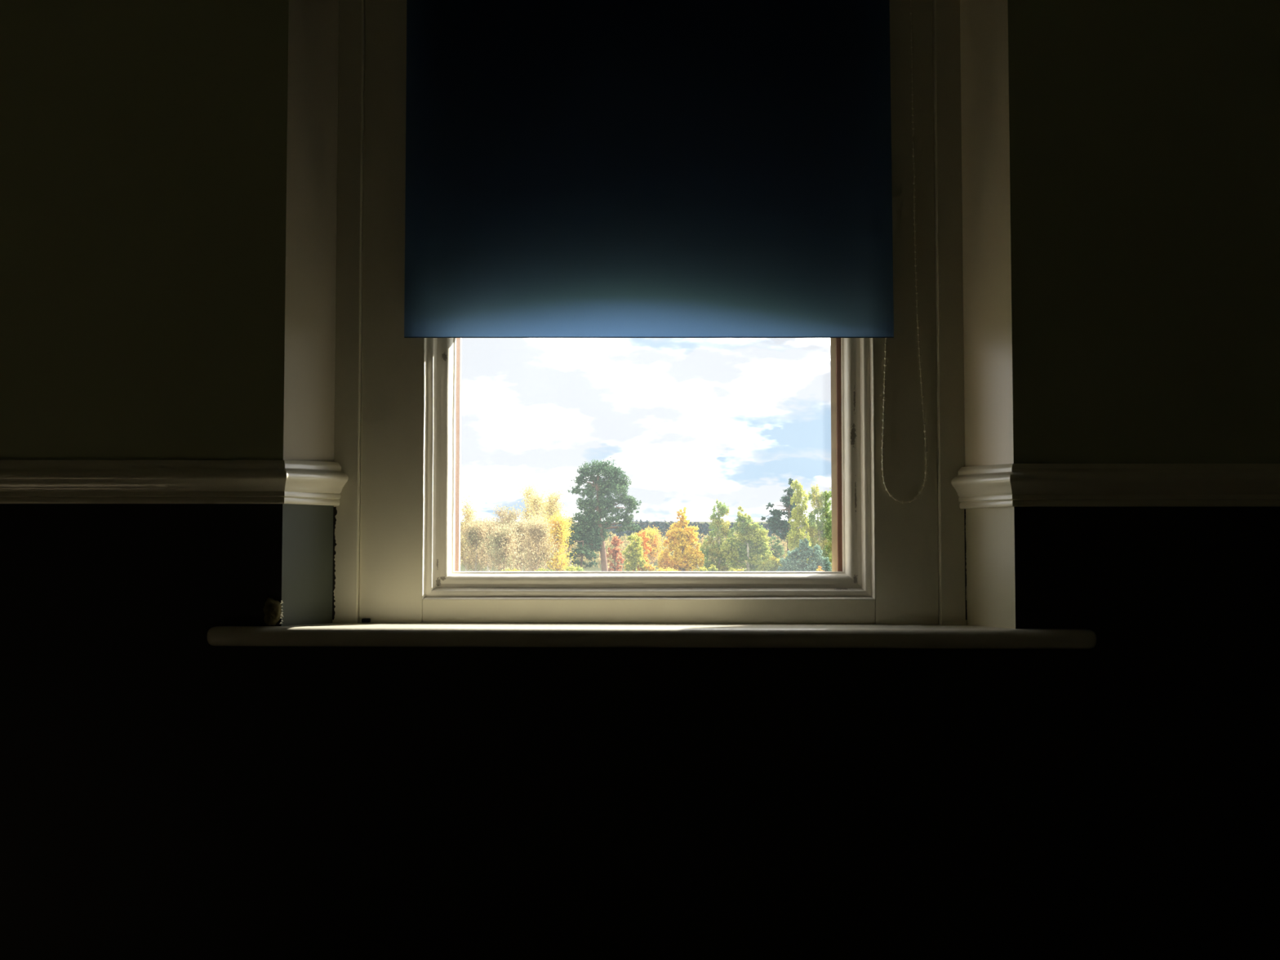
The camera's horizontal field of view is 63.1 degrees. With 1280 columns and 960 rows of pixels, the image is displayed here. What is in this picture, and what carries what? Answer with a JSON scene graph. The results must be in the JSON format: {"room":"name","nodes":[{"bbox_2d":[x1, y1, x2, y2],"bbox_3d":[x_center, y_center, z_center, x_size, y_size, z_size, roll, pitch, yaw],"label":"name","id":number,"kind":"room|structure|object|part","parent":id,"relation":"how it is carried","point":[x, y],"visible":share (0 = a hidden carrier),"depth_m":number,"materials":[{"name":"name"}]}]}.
{"room":"dark room with window","nodes":[
{"label":"dark room with window","id":0,"kind":"room"},
{"bbox_2d":[0,0,1279,959],"bbox_3d":[0.000,-0.215,1.699,4.600,2.750,0.240,0,-2,0],"label":"wall","id":1,"kind":"structure","parent":0,"point":[168,168],"depth_m":1.56,"materials":[{"name":"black paint"}]},
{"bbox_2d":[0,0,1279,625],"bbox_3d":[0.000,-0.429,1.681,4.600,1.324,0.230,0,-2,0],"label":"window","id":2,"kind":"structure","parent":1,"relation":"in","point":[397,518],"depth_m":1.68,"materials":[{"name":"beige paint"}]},
{"bbox_3d":[-0.328,-0.062,1.706,0.042,0.510,0.056,0,-2,0],"label":"moulding","id":3,"kind":"part","parent":2,"relation":"part of","materials":[{"name":"beige paint"}]},
{"bbox_3d":[0.014,0.171,1.698,0.726,0.042,0.056,0,-2,0],"label":"moulding","id":4,"kind":"part","parent":2,"relation":"part of","materials":[{"name":"beige paint"}]},
{"bbox_3d":[0.014,0.214,1.708,0.726,0.041,0.080,0,-2,0],"label":"rail","id":5,"kind":"part","parent":2,"relation":"part of","materials":[{"name":"beige paint"}]},
{"bbox_2d":[404,0,927,503],"bbox_3d":[0.033,-0.499,1.691,0.859,1.074,0.042,0,-2,0],"label":"roller blind","id":6,"kind":"object","parent":2,"relation":"attached to","point":[575,168],"visible":1,"depth_m":1.68,"materials":[{"name":"blue fabric"}]},
{"bbox_3d":[0.425,-0.388,1.685,0.072,0.849,0.002,0,-2,0],"label":"pull chain","id":7,"kind":"part","parent":6,"relation":"part of","materials":[{"name":"beige plastic"}]},
{"bbox_3d":[0.356,-0.062,1.706,0.042,0.510,0.056,0,-2,0],"label":"moulding","id":8,"kind":"part","parent":2,"relation":"part of","materials":[{"name":"beige paint"}]},
{"bbox_2d":[206,622,1096,648],"bbox_3d":[0.018,0.237,1.604,1.329,0.033,0.127,0,-2,0],"label":"window sill","id":9,"kind":"structure","parent":1,"relation":"attached to","point":[329,634],"depth_m":1.54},
{"bbox_2d":[262,597,283,626],"bbox_3d":[-0.550,0.197,1.558,0.030,0.042,0.014,0,-2,-7],"label":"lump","id":10,"kind":"object","parent":9,"relation":"on","point":[272,609],"visible":1,"depth_m":1.56,"materials":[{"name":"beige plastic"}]},
{"bbox_2d":[361,617,370,622],"bbox_3d":[-0.437,0.224,1.663,0.012,0.006,0.009,0,-2,0],"label":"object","id":11,"kind":"object","parent":9,"relation":"on","point":[364,620],"visible":1,"depth_m":1.66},
{"label":"outside","id":12,"kind":"structure","parent":0,"visible":0},
{"bbox_2d":[460,521,826,571],"bbox_3d":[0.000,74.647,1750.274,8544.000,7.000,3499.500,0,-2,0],"label":"ground","id":13,"kind":"structure","parent":12,"point":[595,568],"depth_m":192.76,"materials":[{"name":"green plant"}]},
{"bbox_2d":[460,493,482,571],"bbox_3d":[-20.439,7.509,123.285,4.288,11.928,4.210,0,-2,0],"label":"birch","id":14,"kind":"object","parent":13,"relation":"on","point":[469,514],"visible":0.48,"depth_m":123.21,"materials":[{"name":"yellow plant"}]},
{"bbox_2d":[460,514,493,571],"bbox_3d":[-18.689,8.615,119.161,4.489,9.429,4.988,0,-2,0],"label":"birch","id":15,"kind":"object","parent":13,"relation":"on","point":[477,531],"visible":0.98,"depth_m":118.96,"materials":[{"name":"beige plant"}]},
{"bbox_2d":[474,512,503,571],"bbox_3d":[-19.890,9.067,135.230,5.795,9.662,5.325,0,-2,0],"label":"birch","id":16,"kind":"object","parent":13,"relation":"on","point":[489,522],"visible":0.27,"depth_m":134.99,"materials":[{"name":"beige plant"}]},
{"bbox_2d":[476,520,528,571],"bbox_3d":[-12.966,8.196,97.555,5.178,8.744,4.494,0,-2,0],"label":"birch","id":17,"kind":"object","parent":13,"relation":"on","point":[504,544],"visible":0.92,"depth_m":96.85,"materials":[{"name":"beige plant"}]},
{"bbox_2d":[488,502,516,569],"bbox_3d":[-18.938,8.490,142.456,5.054,11.339,4.631,0,-2,0],"label":"birch","id":18,"kind":"object","parent":13,"relation":"on","point":[502,518],"visible":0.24,"depth_m":142.16,"materials":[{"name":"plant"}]},
{"bbox_2d":[498,568,521,571],"bbox_3d":[-11.125,9.903,89.319,3.071,4.734,2.535,0,-2,0],"label":"bush","id":19,"kind":"object","parent":13,"relation":"on","point":[508,569],"visible":0.02,"depth_m":89.35,"materials":[{"name":"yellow plant"}]},
{"bbox_2d":[497,503,524,569],"bbox_3d":[-15.023,7.744,122.304,5.158,11.397,4.304,0,-2,0],"label":"birch","id":20,"kind":"object","parent":13,"relation":"on","point":[513,513],"visible":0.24,"depth_m":122.41,"materials":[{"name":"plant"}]},
{"bbox_2d":[503,514,544,571],"bbox_3d":[-13.133,8.539,116.379,5.539,9.382,5.008,0,-2,0],"label":"birch","id":21,"kind":"object","parent":13,"relation":"on","point":[519,526],"visible":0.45,"depth_m":115.83,"materials":[{"name":"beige plant"}]},
{"bbox_2d":[516,481,542,568],"bbox_3d":[-14.301,7.008,133.330,4.792,13.674,4.090,0,-2,0],"label":"birch","id":22,"kind":"object","parent":13,"relation":"on","point":[531,489],"visible":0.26,"depth_m":133.16,"materials":[{"name":"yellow plant"}]},
{"bbox_2d":[520,488,549,570],"bbox_3d":[-12.728,7.199,129.262,4.529,12.976,4.341,0,-2,0],"label":"birch","id":23,"kind":"object","parent":13,"relation":"on","point":[536,499],"visible":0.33,"depth_m":129.35,"materials":[{"name":"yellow plant"}]},
{"bbox_2d":[514,511,564,571],"bbox_3d":[-10.428,8.029,105.990,5.516,9.681,5.076,0,-2,0],"label":"birch","id":24,"kind":"object","parent":13,"relation":"on","point":[540,557],"visible":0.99,"depth_m":106.04,"materials":[{"name":"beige plant"}]},
{"bbox_2d":[531,495,551,568],"bbox_3d":[-13.463,8.303,149.241,4.614,12.202,4.847,0,-2,0],"label":"birch","id":25,"kind":"object","parent":13,"relation":"on","point":[544,508],"visible":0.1,"depth_m":148.99,"materials":[{"name":"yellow plant"}]},
{"bbox_2d":[534,567,556,571],"bbox_3d":[-8.578,10.134,93.266,2.773,4.552,2.088,0,-2,0],"label":"bush","id":26,"kind":"object","parent":13,"relation":"on","point":[541,569],"visible":0.06,"depth_m":93.27,"materials":[{"name":"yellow plant"}]},
{"bbox_2d":[538,484,570,567],"bbox_3d":[-10.118,6.921,120.382,4.042,12.910,3.732,0,-2,0],"label":"birch","id":27,"kind":"object","parent":13,"relation":"on","point":[554,504],"visible":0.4,"depth_m":120.27,"materials":[{"name":"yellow plant"}]},
{"bbox_2d":[542,509,576,571],"bbox_3d":[-9.075,8.155,113.339,4.463,9.940,4.122,0,-2,0],"label":"birch","id":28,"kind":"object","parent":13,"relation":"on","point":[560,529],"visible":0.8,"depth_m":112.96,"materials":[{"name":"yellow plant"}]},
{"bbox_2d":[562,513,579,571],"bbox_3d":[-10.312,9.527,151.496,4.633,9.898,4.392,0,-2,0],"label":"birch","id":29,"kind":"object","parent":13,"relation":"on","point":[570,521],"visible":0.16,"depth_m":151.19,"materials":[{"name":"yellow plant"}]},
{"bbox_2d":[559,564,583,571],"bbox_3d":[-8.107,11.656,122.183,4.042,3.559,3.296,0,-2,0],"label":"bush","id":30,"kind":"object","parent":13,"relation":"on","point":[571,568],"visible":0.14,"depth_m":122.46,"materials":[{"name":"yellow plant"}]},
{"bbox_2d":[561,539,599,568],"bbox_3d":[-8.219,10.860,137.263,5.703,6.219,2.611,0,-2,0],"label":"pine","id":31,"kind":"object","parent":13,"relation":"on","point":[582,549],"visible":0.81,"depth_m":137.05,"materials":[{"name":"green plant"}]},
{"bbox_2d":[566,457,641,571],"bbox_3d":[-5.019,5.547,141.417,10.729,17.261,4.336,0,-2,0],"label":"tree","id":32,"kind":"object","parent":13,"relation":"on","point":[615,484],"visible":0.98,"depth_m":141.09,"materials":[{"name":"green plant"}]},
{"bbox_2d":[605,535,624,571],"bbox_3d":[-3.701,11.247,151.363,3.377,6.444,2.401,0,-2,0],"label":"maple","id":33,"kind":"object","parent":13,"relation":"on","point":[615,550],"visible":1,"depth_m":151.11,"materials":[{"name":"brown plant"}]},
{"bbox_2d":[621,533,647,571],"bbox_3d":[-0.761,10.889,147.530,3.819,6.888,2.877,0,-2,0],"label":"tree","id":34,"kind":"object","parent":13,"relation":"on","point":[634,557],"visible":0.99,"depth_m":147.04,"materials":[{"name":"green plant"}]},
{"bbox_2d":[623,528,655,571],"bbox_3d":[-0.065,10.943,157.287,4.929,7.501,3.329,0,-2,0],"label":"tree","id":35,"kind":"object","parent":13,"relation":"on","point":[646,546],"visible":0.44,"depth_m":157.02,"materials":[{"name":"brown plant"}]},
{"bbox_2d":[460,519,827,545],"bbox_3d":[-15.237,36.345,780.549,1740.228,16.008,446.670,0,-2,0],"label":"forest","id":36,"kind":"object","parent":13,"relation":"on","point":[703,528],"visible":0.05,"depth_m":645.28,"materials":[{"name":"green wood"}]},
{"bbox_2d":[460,531,831,568],"bbox_3d":[-1.321,14.169,222.163,388.705,7.935,83.127,0,-2,0],"label":"undergrowth","id":37,"kind":"object","parent":13,"relation":"on","point":[622,546],"visible":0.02,"depth_m":195.79,"materials":[{"name":"yellow plant"}]},
{"bbox_2d":[642,525,664,564],"bbox_3d":[1.984,10.966,163.291,4.916,7.877,4.955,0,-2,0],"label":"birch","id":38,"kind":"object","parent":13,"relation":"on","point":[652,534],"visible":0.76,"depth_m":162.75,"materials":[{"name":"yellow plant"}]},
{"bbox_2d":[653,566,678,571],"bbox_3d":[3.340,13.255,138.137,3.723,3.537,2.943,0,-2,0],"label":"bush","id":39,"kind":"object","parent":13,"relation":"on","point":[660,568],"visible":0.06,"depth_m":138.03,"materials":[{"name":"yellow plant"}]},
{"bbox_2d":[654,506,705,571],"bbox_3d":[5.628,8.963,145.360,7.085,10.610,2.902,0,-2,0],"label":"tree","id":40,"kind":"object","parent":13,"relation":"on","point":[678,539],"visible":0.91,"depth_m":144.93,"materials":[{"name":"brown plant"}]},
{"bbox_2d":[693,564,718,571],"bbox_3d":[8.626,12.390,132.238,4.113,3.501,3.162,0,-2,0],"label":"bush","id":41,"kind":"object","parent":13,"relation":"on","point":[712,568],"visible":0.11,"depth_m":131.80,"materials":[{"name":"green plant"}]},
{"bbox_2d":[699,498,738,571],"bbox_3d":[11.861,8.741,153.349,6.957,11.908,2.921,0,-2,0],"label":"birch","id":42,"kind":"object","parent":13,"relation":"on","point":[721,564],"visible":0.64,"depth_m":153.04,"materials":[{"name":"green plant"}]},
{"bbox_2d":[727,567,744,571],"bbox_3d":[12.283,13.024,135.400,3.714,3.488,2.971,0,-2,0],"label":"bush","id":43,"kind":"object","parent":13,"relation":"on","point":[731,568],"visible":0.09,"depth_m":134.93,"materials":[{"name":"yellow plant"}]},
{"bbox_2d":[720,506,773,571],"bbox_3d":[15.188,9.022,148.456,7.786,10.688,3.119,0,-2,0],"label":"birch","id":44,"kind":"object","parent":13,"relation":"on","point":[759,540],"visible":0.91,"depth_m":147.97,"materials":[{"name":"green plant"}]},
{"bbox_2d":[755,555,782,571],"bbox_3d":[18.038,12.050,140.127,4.883,4.044,3.306,0,-2,0],"label":"bush","id":45,"kind":"object","parent":13,"relation":"on","point":[765,566],"visible":0.55,"depth_m":139.69,"materials":[{"name":"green plant"}]},
{"bbox_2d":[760,535,785,567],"bbox_3d":[21.991,12.960,173.176,6.055,7.524,3.522,0,-2,0],"label":"tree","id":46,"kind":"object","parent":13,"relation":"on","point":[778,548],"visible":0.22,"depth_m":173.25,"materials":[{"name":"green plant"}]},
{"bbox_2d":[760,478,796,551],"bbox_3d":[21.598,7.236,159.663,6.382,15.055,3.221,0,-2,0],"label":"pine","id":47,"kind":"object","parent":13,"relation":"on","point":[775,521],"visible":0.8,"depth_m":159.33,"materials":[{"name":"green plant"}]},
{"bbox_2d":[785,480,812,571],"bbox_3d":[21.922,7.038,143.459,4.064,14.299,2.607,0,-2,0],"label":"birch","id":48,"kind":"object","parent":13,"relation":"on","point":[797,533],"visible":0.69,"depth_m":143.21,"materials":[{"name":"green plant"}]},
{"bbox_2d":[776,537,831,571],"bbox_3d":[20.250,10.442,129.336,7.941,6.493,2.592,0,-2,0],"label":"spruce","id":49,"kind":"object","parent":13,"relation":"on","point":[801,565],"visible":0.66,"depth_m":129.00,"materials":[{"name":"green plant"}]},
{"bbox_2d":[805,484,831,566],"bbox_3d":[25.585,7.439,146.439,5.113,13.709,2.715,0,-2,0],"label":"birch","id":50,"kind":"object","parent":13,"relation":"on","point":[822,534],"visible":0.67,"depth_m":146.21,"materials":[{"name":"green plant"}]},
{"bbox_2d":[815,565,823,571],"bbox_3d":[20.956,11.691,121.233,1.168,3.421,1.072,0,-2,0],"label":"bush","id":51,"kind":"object","parent":13,"relation":"on","point":[819,566],"visible":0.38,"depth_m":121.36,"materials":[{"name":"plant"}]}
]}

